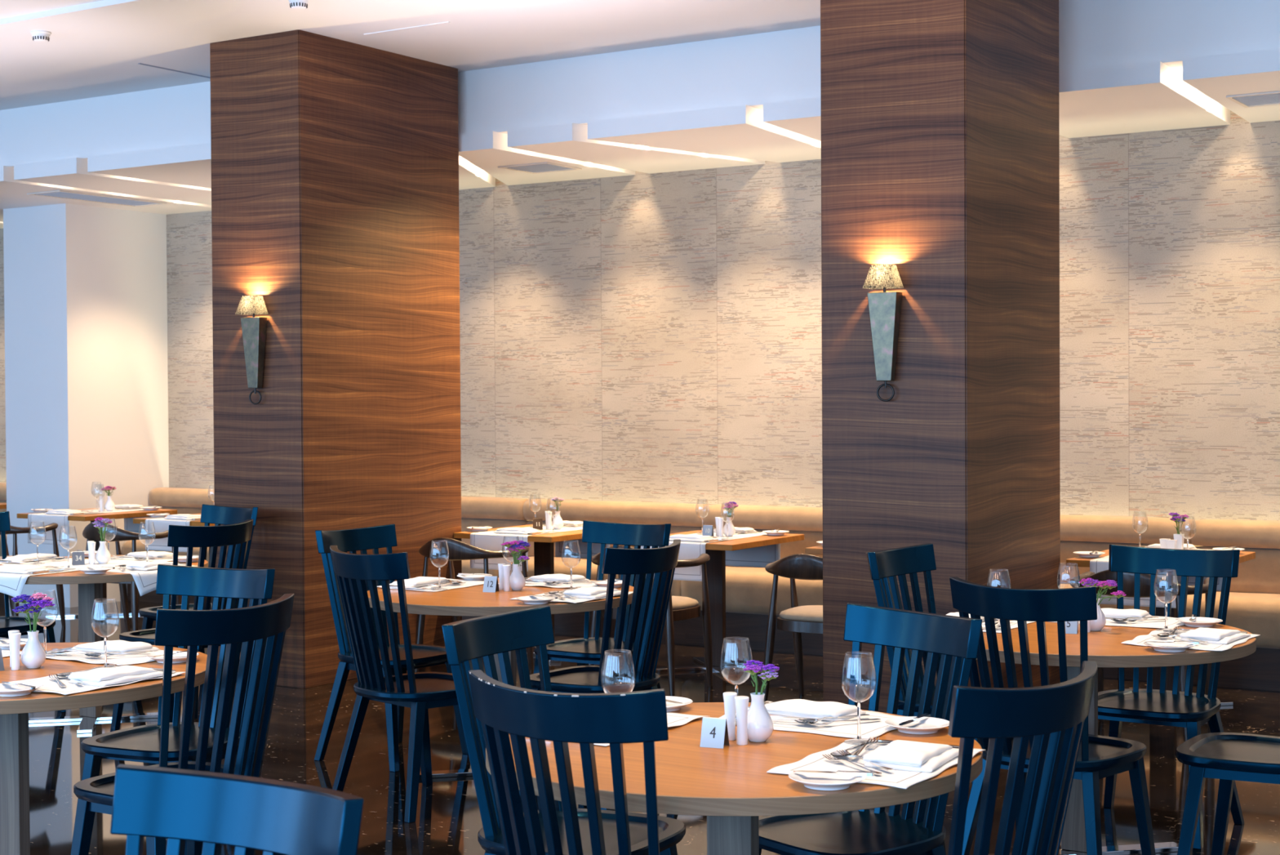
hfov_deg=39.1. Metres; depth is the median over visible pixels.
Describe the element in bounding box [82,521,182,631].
wooden armchair
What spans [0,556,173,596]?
table runner
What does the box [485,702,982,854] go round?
round dining table
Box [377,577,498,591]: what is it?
placemat
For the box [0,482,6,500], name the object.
cushion
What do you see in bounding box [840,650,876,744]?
wine glass
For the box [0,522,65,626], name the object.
wooden armchair
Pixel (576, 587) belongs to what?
fork
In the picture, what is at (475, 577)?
plate
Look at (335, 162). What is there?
pillar
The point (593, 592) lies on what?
napkin
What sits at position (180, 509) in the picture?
cushion
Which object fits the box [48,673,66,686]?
fork
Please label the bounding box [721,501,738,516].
bunch
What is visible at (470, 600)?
round dining table
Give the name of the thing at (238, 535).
spindle chair
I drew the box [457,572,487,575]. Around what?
butter knife
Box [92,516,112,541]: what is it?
bunch
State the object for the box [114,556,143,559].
spoon
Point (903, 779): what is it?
placemat
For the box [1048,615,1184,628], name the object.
placemat
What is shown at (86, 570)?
plate
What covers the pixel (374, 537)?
spindle chair
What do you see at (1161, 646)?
plate
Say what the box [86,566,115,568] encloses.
butter knife
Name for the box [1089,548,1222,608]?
table runner
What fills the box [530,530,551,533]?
knife
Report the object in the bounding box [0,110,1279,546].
wall
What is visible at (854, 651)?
bowl
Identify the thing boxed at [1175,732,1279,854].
spindle chair
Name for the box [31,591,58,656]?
wine glass
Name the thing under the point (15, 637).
pepper shaker
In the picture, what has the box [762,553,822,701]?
wooden armchair
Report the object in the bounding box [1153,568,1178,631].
wine glass
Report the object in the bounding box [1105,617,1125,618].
fork
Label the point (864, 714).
fork
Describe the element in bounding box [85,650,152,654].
fork
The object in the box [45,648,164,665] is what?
placemat
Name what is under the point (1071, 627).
tent
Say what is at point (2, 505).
dining table
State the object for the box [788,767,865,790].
plate
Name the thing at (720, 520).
pepper shaker
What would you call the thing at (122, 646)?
napkin
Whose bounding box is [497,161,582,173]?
ceiling vent
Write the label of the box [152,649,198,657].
butter knife
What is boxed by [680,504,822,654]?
banquette
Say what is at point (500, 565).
salt shaker
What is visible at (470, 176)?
soffit panel
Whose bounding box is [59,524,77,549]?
bowl
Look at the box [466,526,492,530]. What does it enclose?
plate
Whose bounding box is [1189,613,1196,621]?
butter knife
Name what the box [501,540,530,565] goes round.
bunch
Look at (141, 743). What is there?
spindle chair
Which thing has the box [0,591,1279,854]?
floor
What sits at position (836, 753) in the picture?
spoon
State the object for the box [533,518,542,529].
tent
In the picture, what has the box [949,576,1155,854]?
spindle chair
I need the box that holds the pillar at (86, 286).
[3,203,168,607]
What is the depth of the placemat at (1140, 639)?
5.65 m
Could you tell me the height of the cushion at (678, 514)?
0.148 m
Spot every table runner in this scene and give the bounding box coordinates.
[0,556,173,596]
[0,556,195,595]
[27,508,151,545]
[145,514,200,551]
[470,524,609,571]
[640,531,780,581]
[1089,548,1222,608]
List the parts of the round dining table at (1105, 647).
table leg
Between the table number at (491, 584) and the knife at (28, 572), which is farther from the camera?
the knife at (28, 572)
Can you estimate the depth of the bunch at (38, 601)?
5.25 m
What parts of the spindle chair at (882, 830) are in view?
seat, rail, seat frame, leg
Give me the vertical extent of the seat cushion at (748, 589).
0.258 m
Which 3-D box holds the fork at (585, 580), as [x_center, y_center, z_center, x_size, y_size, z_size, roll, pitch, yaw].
[-0.306,0.643,7.546,0.196,0.009,0.024,-1,1,-27]
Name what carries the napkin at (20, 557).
on the table runner at (145, 580)
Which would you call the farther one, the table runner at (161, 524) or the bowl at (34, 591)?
the table runner at (161, 524)
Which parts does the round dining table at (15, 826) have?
table leg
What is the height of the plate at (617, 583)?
0.019 m
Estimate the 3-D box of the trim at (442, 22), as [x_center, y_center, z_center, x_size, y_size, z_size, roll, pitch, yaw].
[-1.222,-2.085,9.419,0.570,0.005,0.015,0,1,32]
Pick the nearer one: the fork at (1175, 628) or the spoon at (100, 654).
the spoon at (100, 654)
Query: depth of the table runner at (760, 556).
10.26 m
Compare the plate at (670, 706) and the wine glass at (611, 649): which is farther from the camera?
the plate at (670, 706)
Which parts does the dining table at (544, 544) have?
table leg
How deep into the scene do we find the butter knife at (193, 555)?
8.75 m
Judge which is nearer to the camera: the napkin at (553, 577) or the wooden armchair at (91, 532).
the napkin at (553, 577)
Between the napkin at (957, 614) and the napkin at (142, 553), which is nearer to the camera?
the napkin at (957, 614)
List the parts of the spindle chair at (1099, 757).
leg, leg, rail, seat, seat frame, leg, leg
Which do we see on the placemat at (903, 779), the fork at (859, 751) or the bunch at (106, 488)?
the fork at (859, 751)
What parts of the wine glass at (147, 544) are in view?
stem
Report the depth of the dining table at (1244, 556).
8.74 m
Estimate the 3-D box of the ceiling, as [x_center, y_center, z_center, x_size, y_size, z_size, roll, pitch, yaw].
[-2.393,-2.079,5.472,19.100,0.120,13.370,0,1,32]
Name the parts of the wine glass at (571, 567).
stem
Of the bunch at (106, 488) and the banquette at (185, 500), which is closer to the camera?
the bunch at (106, 488)
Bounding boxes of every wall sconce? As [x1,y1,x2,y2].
[235,295,268,404]
[862,264,903,401]
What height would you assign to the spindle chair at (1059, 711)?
0.970 m
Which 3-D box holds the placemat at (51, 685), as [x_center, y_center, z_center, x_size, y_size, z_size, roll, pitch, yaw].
[-1.530,0.699,5.011,0.319,0.007,0.437,0,1,33]
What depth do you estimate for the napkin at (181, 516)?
11.83 m
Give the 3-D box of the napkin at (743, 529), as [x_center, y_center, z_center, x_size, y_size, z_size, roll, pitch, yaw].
[0.536,0.590,10.397,0.236,0.029,0.151,0,1,30]
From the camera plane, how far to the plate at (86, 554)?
8.99 m
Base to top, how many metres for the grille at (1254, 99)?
0.006 m
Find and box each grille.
[506,164,572,173]
[1232,93,1279,106]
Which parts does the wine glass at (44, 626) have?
stem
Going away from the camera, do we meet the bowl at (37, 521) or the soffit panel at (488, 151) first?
the bowl at (37, 521)
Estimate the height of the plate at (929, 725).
0.019 m
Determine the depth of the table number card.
4.00 m
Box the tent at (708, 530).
[702,524,714,536]
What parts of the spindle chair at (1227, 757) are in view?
leg, leg, seat, seat frame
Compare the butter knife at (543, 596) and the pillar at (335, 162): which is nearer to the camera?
the butter knife at (543, 596)
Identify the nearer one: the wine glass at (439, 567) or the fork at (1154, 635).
the fork at (1154, 635)
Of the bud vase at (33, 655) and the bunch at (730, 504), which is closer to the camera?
the bud vase at (33, 655)
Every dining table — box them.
[0,502,6,508]
[0,555,208,733]
[0,642,207,854]
[17,507,177,620]
[133,513,214,603]
[367,577,633,778]
[453,524,582,662]
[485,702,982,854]
[621,529,804,678]
[804,545,822,555]
[976,621,1256,854]
[1066,549,1255,705]
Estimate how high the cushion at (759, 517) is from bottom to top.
0.148 m
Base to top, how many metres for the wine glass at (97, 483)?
0.200 m
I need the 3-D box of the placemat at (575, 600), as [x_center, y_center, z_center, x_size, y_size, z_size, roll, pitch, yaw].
[-0.259,0.659,7.082,0.319,0.007,0.437,0,1,34]
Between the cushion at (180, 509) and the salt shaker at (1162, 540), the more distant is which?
the cushion at (180, 509)
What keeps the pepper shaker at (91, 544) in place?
on the table runner at (11, 584)
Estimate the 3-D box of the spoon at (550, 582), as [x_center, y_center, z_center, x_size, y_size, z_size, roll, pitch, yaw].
[-0.435,0.647,7.534,0.191,0.009,0.037,0,1,30]
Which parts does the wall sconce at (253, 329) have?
lamp shade, ring pull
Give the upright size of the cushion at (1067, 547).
0.252 m
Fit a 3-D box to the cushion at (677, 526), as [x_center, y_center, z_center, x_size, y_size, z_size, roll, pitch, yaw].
[-0.141,0.750,11.751,1.384,0.252,0.150,0,1,32]
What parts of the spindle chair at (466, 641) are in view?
leg, rail, seat, leg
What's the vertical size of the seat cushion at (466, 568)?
0.258 m
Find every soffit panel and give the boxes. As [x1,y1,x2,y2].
[0,165,211,222]
[0,221,3,228]
[13,157,211,204]
[87,142,211,188]
[458,131,635,185]
[458,155,495,189]
[506,123,764,173]
[587,104,821,162]
[763,97,821,141]
[1058,61,1230,137]
[1182,48,1279,123]
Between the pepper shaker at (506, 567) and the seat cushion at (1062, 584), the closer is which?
the pepper shaker at (506, 567)
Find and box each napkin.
[0,552,57,561]
[0,563,48,573]
[44,508,82,514]
[67,664,163,686]
[71,640,159,653]
[115,504,144,509]
[124,551,173,559]
[125,560,186,569]
[163,513,200,519]
[389,576,448,586]
[493,527,539,533]
[525,573,590,583]
[544,520,582,526]
[563,586,621,598]
[669,533,713,542]
[713,526,756,533]
[764,698,866,720]
[862,739,959,772]
[946,611,984,621]
[1101,607,1151,619]
[1146,543,1196,549]
[1179,626,1250,644]
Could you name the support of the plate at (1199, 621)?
on the round dining table at (1105, 647)
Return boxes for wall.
[0,0,1279,167]
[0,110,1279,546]
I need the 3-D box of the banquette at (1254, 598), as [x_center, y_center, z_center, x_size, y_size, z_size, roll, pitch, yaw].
[3.672,0.923,9.165,1.760,0.852,0.460,0,1,32]
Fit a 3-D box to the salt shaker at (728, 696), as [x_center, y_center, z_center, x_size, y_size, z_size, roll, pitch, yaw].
[0.205,0.655,4.087,0.032,0.107,0.032,0,1,32]
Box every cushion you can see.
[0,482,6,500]
[0,500,6,511]
[0,533,7,555]
[121,539,208,564]
[148,487,213,507]
[160,506,201,515]
[461,496,528,519]
[461,517,533,556]
[462,560,498,578]
[509,555,680,595]
[523,498,706,526]
[526,520,702,558]
[680,566,822,615]
[702,504,822,531]
[712,527,822,567]
[1060,514,1194,544]
[1060,540,1195,583]
[1060,582,1149,612]
[1185,591,1279,648]
[1191,519,1279,548]
[1195,546,1279,593]
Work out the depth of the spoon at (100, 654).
5.45 m
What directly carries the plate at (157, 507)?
on the dining table at (91, 517)
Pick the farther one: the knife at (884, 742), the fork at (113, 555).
the fork at (113, 555)
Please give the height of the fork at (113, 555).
0.009 m
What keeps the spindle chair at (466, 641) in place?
on the floor
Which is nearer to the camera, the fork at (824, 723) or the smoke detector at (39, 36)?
the fork at (824, 723)
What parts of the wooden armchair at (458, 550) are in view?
leg, leg, leg, leg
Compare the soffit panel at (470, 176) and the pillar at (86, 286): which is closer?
the soffit panel at (470, 176)
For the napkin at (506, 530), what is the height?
0.029 m
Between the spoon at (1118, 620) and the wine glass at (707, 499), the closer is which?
the spoon at (1118, 620)
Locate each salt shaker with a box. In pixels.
[8,629,19,666]
[87,540,93,563]
[497,563,506,590]
[544,511,547,528]
[715,516,720,535]
[723,691,737,740]
[1159,537,1168,548]
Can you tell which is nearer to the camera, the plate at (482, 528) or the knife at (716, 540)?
the knife at (716, 540)
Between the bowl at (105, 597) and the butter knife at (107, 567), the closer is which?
the bowl at (105, 597)
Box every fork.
[27,557,54,560]
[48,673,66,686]
[51,647,104,653]
[62,671,84,684]
[66,662,116,675]
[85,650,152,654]
[90,653,151,657]
[112,555,146,557]
[135,555,173,558]
[137,557,173,559]
[426,581,452,586]
[525,578,551,581]
[542,591,565,599]
[546,579,588,582]
[548,582,591,584]
[551,591,576,597]
[557,586,581,592]
[768,713,818,719]
[799,713,870,721]
[807,718,880,725]
[822,753,881,774]
[836,749,893,769]
[849,736,879,756]
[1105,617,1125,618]
[1111,616,1158,619]
[1121,618,1168,622]
[1151,634,1184,640]
[1160,631,1208,642]
[1168,626,1182,635]
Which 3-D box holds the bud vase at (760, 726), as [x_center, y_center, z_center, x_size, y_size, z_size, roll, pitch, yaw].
[0.266,0.654,4.072,0.072,0.107,0.072,0,1,32]
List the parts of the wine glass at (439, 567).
stem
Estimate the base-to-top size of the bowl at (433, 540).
0.111 m
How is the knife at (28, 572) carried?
on the table runner at (11, 584)
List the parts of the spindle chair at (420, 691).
leg, rail, seat, seat frame, leg, leg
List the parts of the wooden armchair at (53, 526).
leg, leg, leg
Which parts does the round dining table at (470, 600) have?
table leg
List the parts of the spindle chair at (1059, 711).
rail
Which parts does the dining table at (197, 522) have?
table leg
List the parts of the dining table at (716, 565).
table leg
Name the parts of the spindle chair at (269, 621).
leg, seat frame, leg, seat, leg, rail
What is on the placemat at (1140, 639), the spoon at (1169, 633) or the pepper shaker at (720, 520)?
the spoon at (1169, 633)
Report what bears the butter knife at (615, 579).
on the plate at (617, 583)
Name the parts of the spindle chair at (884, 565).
leg, rail, seat, leg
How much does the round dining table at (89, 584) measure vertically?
0.740 m
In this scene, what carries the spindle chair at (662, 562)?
on the floor
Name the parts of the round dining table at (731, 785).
table leg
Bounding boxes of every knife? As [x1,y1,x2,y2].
[0,560,21,562]
[0,636,26,642]
[1,681,35,688]
[26,568,65,573]
[31,568,66,573]
[46,644,75,652]
[71,511,96,514]
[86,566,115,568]
[150,666,175,672]
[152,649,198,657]
[177,554,199,556]
[389,585,425,588]
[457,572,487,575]
[526,594,557,598]
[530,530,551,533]
[589,577,619,582]
[666,698,683,703]
[707,537,728,542]
[793,769,874,776]
[874,741,959,748]
[875,739,959,746]
[898,713,930,725]
[1144,640,1199,644]
[1177,629,1247,633]
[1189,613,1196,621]
[1222,546,1236,549]
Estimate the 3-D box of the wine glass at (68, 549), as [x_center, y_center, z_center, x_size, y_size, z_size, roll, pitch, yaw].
[-2.643,0.554,8.326,0.079,0.200,0.079,0,1,18]
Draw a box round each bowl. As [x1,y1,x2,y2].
[28,520,46,544]
[31,591,58,626]
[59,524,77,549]
[90,597,119,637]
[429,539,448,567]
[561,539,581,568]
[720,636,752,684]
[840,650,876,702]
[1153,568,1178,603]
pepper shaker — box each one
[9,631,21,670]
[88,541,95,564]
[99,495,104,511]
[502,564,510,591]
[546,511,551,529]
[718,517,724,536]
[734,695,749,745]
[1087,619,1090,632]
[1165,538,1177,548]
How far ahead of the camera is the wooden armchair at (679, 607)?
9.35 m
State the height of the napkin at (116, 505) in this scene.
0.029 m
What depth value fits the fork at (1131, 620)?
6.14 m
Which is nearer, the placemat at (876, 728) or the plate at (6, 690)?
the placemat at (876, 728)
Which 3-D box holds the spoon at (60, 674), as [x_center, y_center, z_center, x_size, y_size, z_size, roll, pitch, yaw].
[-1.578,0.692,5.099,0.037,0.009,0.191,0,1,29]
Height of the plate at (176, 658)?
0.019 m
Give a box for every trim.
[137,62,210,78]
[364,22,450,35]
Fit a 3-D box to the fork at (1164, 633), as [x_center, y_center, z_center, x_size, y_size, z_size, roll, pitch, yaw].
[1.713,0.661,5.669,0.024,0.009,0.196,-1,1,-27]
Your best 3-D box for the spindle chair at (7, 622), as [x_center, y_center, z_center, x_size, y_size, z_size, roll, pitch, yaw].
[-3.162,0.910,8.784,0.553,0.970,0.504,0,1,36]
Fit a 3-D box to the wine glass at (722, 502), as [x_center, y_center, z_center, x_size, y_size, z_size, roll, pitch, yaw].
[0.481,0.512,9.905,0.079,0.200,0.079,0,1,32]
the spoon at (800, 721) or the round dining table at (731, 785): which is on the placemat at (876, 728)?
the spoon at (800, 721)
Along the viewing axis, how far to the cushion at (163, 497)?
13.76 m
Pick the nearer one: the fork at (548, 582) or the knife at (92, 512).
the fork at (548, 582)
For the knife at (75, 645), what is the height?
0.010 m
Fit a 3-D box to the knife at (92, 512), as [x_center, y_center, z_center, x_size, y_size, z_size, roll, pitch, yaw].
[-3.839,0.592,12.454,0.019,0.010,0.218,0,1,31]
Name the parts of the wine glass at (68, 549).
stem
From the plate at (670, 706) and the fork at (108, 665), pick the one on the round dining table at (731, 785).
the plate at (670, 706)
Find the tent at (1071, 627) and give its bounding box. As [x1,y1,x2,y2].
[1065,620,1078,633]
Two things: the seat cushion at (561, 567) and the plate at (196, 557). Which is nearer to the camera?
the plate at (196, 557)
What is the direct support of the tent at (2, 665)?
on the round dining table at (15, 826)
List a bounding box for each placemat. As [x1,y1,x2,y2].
[1,648,22,657]
[1,665,185,694]
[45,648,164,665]
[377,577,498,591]
[510,588,633,603]
[524,580,599,587]
[593,711,708,746]
[719,700,907,738]
[766,737,985,788]
[982,620,1035,632]
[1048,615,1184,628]
[1120,628,1260,650]
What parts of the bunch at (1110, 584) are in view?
stem, stem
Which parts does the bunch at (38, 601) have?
stem, stem, stem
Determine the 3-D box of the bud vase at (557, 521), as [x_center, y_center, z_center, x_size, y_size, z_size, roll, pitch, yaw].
[-0.491,0.552,10.726,0.072,0.107,0.072,0,1,32]
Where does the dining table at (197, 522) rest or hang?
on the floor
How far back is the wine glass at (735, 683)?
4.28 m
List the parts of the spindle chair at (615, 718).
rail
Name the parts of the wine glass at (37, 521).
stem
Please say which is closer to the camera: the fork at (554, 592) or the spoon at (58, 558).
the fork at (554, 592)
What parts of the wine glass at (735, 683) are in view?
stem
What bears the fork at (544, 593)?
on the placemat at (575, 600)
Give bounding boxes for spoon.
[32,557,63,562]
[52,652,101,657]
[55,671,80,676]
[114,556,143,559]
[431,581,460,587]
[525,581,555,583]
[771,718,817,724]
[830,742,865,756]
[1106,618,1128,622]
[1157,630,1177,636]
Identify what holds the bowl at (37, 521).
on the wine glass at (37, 521)
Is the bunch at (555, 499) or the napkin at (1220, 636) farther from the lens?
the bunch at (555, 499)
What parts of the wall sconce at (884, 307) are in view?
lamp shade, ring pull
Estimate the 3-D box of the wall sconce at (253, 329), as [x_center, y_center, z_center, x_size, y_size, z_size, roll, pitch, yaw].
[-2.063,-0.411,9.583,0.148,0.578,0.099,0,1,32]
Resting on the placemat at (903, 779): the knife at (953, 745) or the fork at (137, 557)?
the knife at (953, 745)
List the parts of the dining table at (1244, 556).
table leg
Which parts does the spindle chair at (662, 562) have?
seat frame, seat, rail, leg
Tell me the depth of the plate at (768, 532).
10.15 m
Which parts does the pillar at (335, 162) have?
panel, panel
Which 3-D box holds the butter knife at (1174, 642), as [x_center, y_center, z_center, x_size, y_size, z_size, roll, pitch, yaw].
[1.623,0.655,5.494,0.162,0.010,0.019,0,1,10]
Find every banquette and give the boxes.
[0,482,7,555]
[121,487,213,603]
[461,496,533,619]
[509,498,706,644]
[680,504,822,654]
[1060,514,1195,680]
[1185,519,1279,690]
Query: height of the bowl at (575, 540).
0.111 m
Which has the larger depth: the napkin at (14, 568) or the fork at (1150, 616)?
the napkin at (14, 568)
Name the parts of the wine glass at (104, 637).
stem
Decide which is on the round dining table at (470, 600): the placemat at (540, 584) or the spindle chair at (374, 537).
the placemat at (540, 584)
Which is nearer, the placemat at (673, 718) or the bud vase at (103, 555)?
the placemat at (673, 718)
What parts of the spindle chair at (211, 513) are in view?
leg, seat, rail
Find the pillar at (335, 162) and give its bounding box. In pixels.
[209,29,462,688]
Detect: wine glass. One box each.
[28,520,46,564]
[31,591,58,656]
[59,524,77,569]
[90,597,119,666]
[93,483,104,512]
[102,518,116,559]
[138,521,155,561]
[429,539,448,590]
[502,536,520,573]
[546,499,559,531]
[561,539,581,590]
[600,648,635,693]
[695,498,709,533]
[720,502,734,538]
[720,636,752,724]
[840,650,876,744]
[986,568,1010,630]
[1056,563,1079,586]
[1131,512,1148,546]
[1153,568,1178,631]
[1178,515,1195,549]
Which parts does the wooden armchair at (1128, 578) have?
leg, leg, leg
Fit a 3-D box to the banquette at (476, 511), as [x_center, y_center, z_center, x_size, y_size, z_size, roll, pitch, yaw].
[-1.305,0.903,12.305,1.170,0.852,0.460,0,1,32]
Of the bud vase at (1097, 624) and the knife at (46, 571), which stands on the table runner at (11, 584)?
the knife at (46, 571)
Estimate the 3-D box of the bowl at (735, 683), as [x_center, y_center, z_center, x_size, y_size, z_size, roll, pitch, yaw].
[0.229,0.557,4.285,0.079,0.111,0.079,0,1,18]
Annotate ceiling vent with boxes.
[26,190,167,206]
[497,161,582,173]
[1226,90,1279,107]
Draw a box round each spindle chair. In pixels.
[0,511,66,711]
[70,593,294,854]
[80,564,275,854]
[110,519,253,731]
[110,763,364,854]
[138,503,257,701]
[314,523,468,771]
[329,545,458,822]
[441,604,685,854]
[468,669,668,854]
[519,538,680,809]
[533,520,671,688]
[758,602,982,854]
[866,542,990,842]
[947,660,1097,854]
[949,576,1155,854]
[1097,544,1244,848]
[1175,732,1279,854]
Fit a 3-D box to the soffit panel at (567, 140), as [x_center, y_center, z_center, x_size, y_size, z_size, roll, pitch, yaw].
[0.007,-1.686,10.854,0.876,0.100,1.520,0,1,32]
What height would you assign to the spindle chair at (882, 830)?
0.970 m
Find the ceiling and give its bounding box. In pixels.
[0,0,820,110]
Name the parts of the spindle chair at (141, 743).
leg, seat, seat frame, leg, rail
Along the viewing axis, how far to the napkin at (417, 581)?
7.48 m
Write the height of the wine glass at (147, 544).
0.200 m
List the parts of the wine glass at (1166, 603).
stem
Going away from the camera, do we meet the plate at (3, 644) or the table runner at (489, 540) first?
the plate at (3, 644)
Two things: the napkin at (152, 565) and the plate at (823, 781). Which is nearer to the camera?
the plate at (823, 781)
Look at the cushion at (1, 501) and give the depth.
14.90 m
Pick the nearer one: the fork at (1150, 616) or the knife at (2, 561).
the fork at (1150, 616)
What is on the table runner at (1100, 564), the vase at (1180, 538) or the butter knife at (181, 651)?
the vase at (1180, 538)
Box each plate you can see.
[0,638,27,649]
[0,681,43,696]
[31,508,53,511]
[70,551,97,556]
[77,567,110,573]
[139,506,161,510]
[146,513,169,517]
[146,650,199,662]
[172,555,198,561]
[457,573,492,580]
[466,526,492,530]
[515,595,555,604]
[591,579,622,586]
[665,695,693,711]
[762,529,789,535]
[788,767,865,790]
[884,715,949,733]
[1072,551,1105,556]
[1143,640,1195,652]
[1175,616,1222,626]
[1212,546,1244,551]
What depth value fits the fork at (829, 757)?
3.76 m
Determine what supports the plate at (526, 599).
on the round dining table at (470, 600)
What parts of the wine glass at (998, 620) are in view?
stem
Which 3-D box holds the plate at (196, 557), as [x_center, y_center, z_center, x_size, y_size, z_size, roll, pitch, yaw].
[-2.189,0.636,8.724,0.153,0.019,0.153,0,1,32]
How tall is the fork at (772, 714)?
0.009 m
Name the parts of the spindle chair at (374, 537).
leg, rail, leg, seat, seat frame, leg, leg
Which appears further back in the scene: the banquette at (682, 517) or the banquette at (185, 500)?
the banquette at (185, 500)
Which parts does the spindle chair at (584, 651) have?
leg, leg, seat, seat frame, leg, rail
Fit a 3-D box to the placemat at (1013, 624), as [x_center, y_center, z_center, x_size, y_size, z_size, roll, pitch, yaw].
[1.159,0.665,6.163,0.319,0.007,0.437,0,1,32]
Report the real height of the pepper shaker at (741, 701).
0.107 m
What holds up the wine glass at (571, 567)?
on the placemat at (575, 600)
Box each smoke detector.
[30,30,51,42]
[288,0,309,9]
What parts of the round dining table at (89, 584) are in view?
table leg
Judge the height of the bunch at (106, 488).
0.106 m
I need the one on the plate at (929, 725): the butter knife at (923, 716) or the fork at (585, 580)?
the butter knife at (923, 716)
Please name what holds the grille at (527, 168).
attached to the ceiling vent at (539, 167)
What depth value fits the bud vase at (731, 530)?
10.08 m
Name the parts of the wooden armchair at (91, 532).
leg, seat frame, leg, leg, leg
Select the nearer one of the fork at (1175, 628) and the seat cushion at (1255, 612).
the fork at (1175, 628)
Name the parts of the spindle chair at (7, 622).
rail, seat frame, seat, leg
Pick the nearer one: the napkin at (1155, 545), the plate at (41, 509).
the napkin at (1155, 545)
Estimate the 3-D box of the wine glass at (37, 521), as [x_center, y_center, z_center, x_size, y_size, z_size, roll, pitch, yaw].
[-2.884,0.551,8.623,0.079,0.200,0.079,0,1,39]
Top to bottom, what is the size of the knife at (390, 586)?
0.010 m
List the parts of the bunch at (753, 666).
stem, stem, stem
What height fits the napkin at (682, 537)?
0.029 m
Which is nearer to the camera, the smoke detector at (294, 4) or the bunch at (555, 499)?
the smoke detector at (294, 4)
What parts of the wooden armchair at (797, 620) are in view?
leg, leg, seat frame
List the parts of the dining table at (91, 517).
table leg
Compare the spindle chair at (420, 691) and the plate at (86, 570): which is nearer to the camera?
the spindle chair at (420, 691)
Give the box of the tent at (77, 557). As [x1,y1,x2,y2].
[71,551,84,564]
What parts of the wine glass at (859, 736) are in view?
stem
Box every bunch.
[11,592,54,631]
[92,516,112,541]
[101,485,116,495]
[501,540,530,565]
[551,496,564,511]
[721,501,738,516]
[743,659,779,694]
[1079,577,1126,604]
[1168,512,1189,533]
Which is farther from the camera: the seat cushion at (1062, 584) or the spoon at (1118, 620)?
the seat cushion at (1062, 584)
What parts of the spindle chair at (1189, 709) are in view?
leg, seat frame, seat, rail, leg, leg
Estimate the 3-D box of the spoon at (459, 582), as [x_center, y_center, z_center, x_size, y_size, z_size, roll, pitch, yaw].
[-0.803,0.651,7.449,0.037,0.009,0.191,0,1,31]
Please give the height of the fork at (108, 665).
0.009 m
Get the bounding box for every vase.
[20,630,46,668]
[95,540,111,563]
[104,495,115,511]
[509,563,525,590]
[551,511,563,528]
[723,516,735,536]
[746,692,773,742]
[1090,597,1106,631]
[1173,533,1184,549]
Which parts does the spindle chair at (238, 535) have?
leg, seat, leg, leg, seat frame, rail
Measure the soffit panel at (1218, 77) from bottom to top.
0.100 m
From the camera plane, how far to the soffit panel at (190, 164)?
11.31 m
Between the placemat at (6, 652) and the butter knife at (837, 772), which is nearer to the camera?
the butter knife at (837, 772)
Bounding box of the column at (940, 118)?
[820,0,1060,712]
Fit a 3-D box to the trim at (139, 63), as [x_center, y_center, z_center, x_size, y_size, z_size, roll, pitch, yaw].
[-2.719,-2.095,10.602,0.015,0.005,0.600,0,1,32]
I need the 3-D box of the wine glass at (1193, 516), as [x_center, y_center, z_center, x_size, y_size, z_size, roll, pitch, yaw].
[2.604,0.520,8.566,0.079,0.200,0.079,0,1,32]
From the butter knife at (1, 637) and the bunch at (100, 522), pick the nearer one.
the butter knife at (1, 637)
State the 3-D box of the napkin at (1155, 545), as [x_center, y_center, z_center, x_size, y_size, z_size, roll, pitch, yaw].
[2.664,0.598,9.065,0.236,0.029,0.151,0,1,33]
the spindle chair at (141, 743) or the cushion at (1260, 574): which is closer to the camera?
the spindle chair at (141, 743)
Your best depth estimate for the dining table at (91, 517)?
12.70 m
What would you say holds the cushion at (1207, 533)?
on the banquette at (1254, 598)
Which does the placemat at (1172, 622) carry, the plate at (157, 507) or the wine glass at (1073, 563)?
the wine glass at (1073, 563)
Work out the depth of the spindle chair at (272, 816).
2.65 m
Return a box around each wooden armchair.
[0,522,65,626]
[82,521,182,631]
[413,537,533,671]
[588,545,712,696]
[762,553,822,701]
[1069,569,1211,742]
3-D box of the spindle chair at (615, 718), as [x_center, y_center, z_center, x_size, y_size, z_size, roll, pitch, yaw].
[-0.038,0.971,3.664,0.504,0.970,0.554,0,1,34]
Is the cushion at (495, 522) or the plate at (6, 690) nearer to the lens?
the plate at (6, 690)
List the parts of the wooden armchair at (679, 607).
leg, seat frame, leg, leg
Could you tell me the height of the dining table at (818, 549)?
0.740 m
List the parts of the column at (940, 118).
panel, panel, panel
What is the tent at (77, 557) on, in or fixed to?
on the table runner at (11, 584)
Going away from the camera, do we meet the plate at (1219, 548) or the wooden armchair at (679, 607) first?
the plate at (1219, 548)
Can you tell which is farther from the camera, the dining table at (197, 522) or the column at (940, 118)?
the dining table at (197, 522)
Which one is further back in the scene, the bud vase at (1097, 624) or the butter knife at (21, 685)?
the bud vase at (1097, 624)
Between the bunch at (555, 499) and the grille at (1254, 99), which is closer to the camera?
the grille at (1254, 99)
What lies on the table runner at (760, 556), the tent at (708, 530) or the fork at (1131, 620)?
the tent at (708, 530)
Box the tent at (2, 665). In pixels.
[0,647,4,671]
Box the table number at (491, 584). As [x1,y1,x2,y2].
[482,575,499,591]
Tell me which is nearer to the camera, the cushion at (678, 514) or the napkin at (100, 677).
the napkin at (100, 677)
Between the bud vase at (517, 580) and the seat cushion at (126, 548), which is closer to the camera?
the bud vase at (517, 580)
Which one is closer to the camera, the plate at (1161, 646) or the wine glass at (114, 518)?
the plate at (1161, 646)
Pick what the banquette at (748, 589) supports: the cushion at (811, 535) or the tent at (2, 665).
the cushion at (811, 535)
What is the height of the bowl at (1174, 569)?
0.111 m

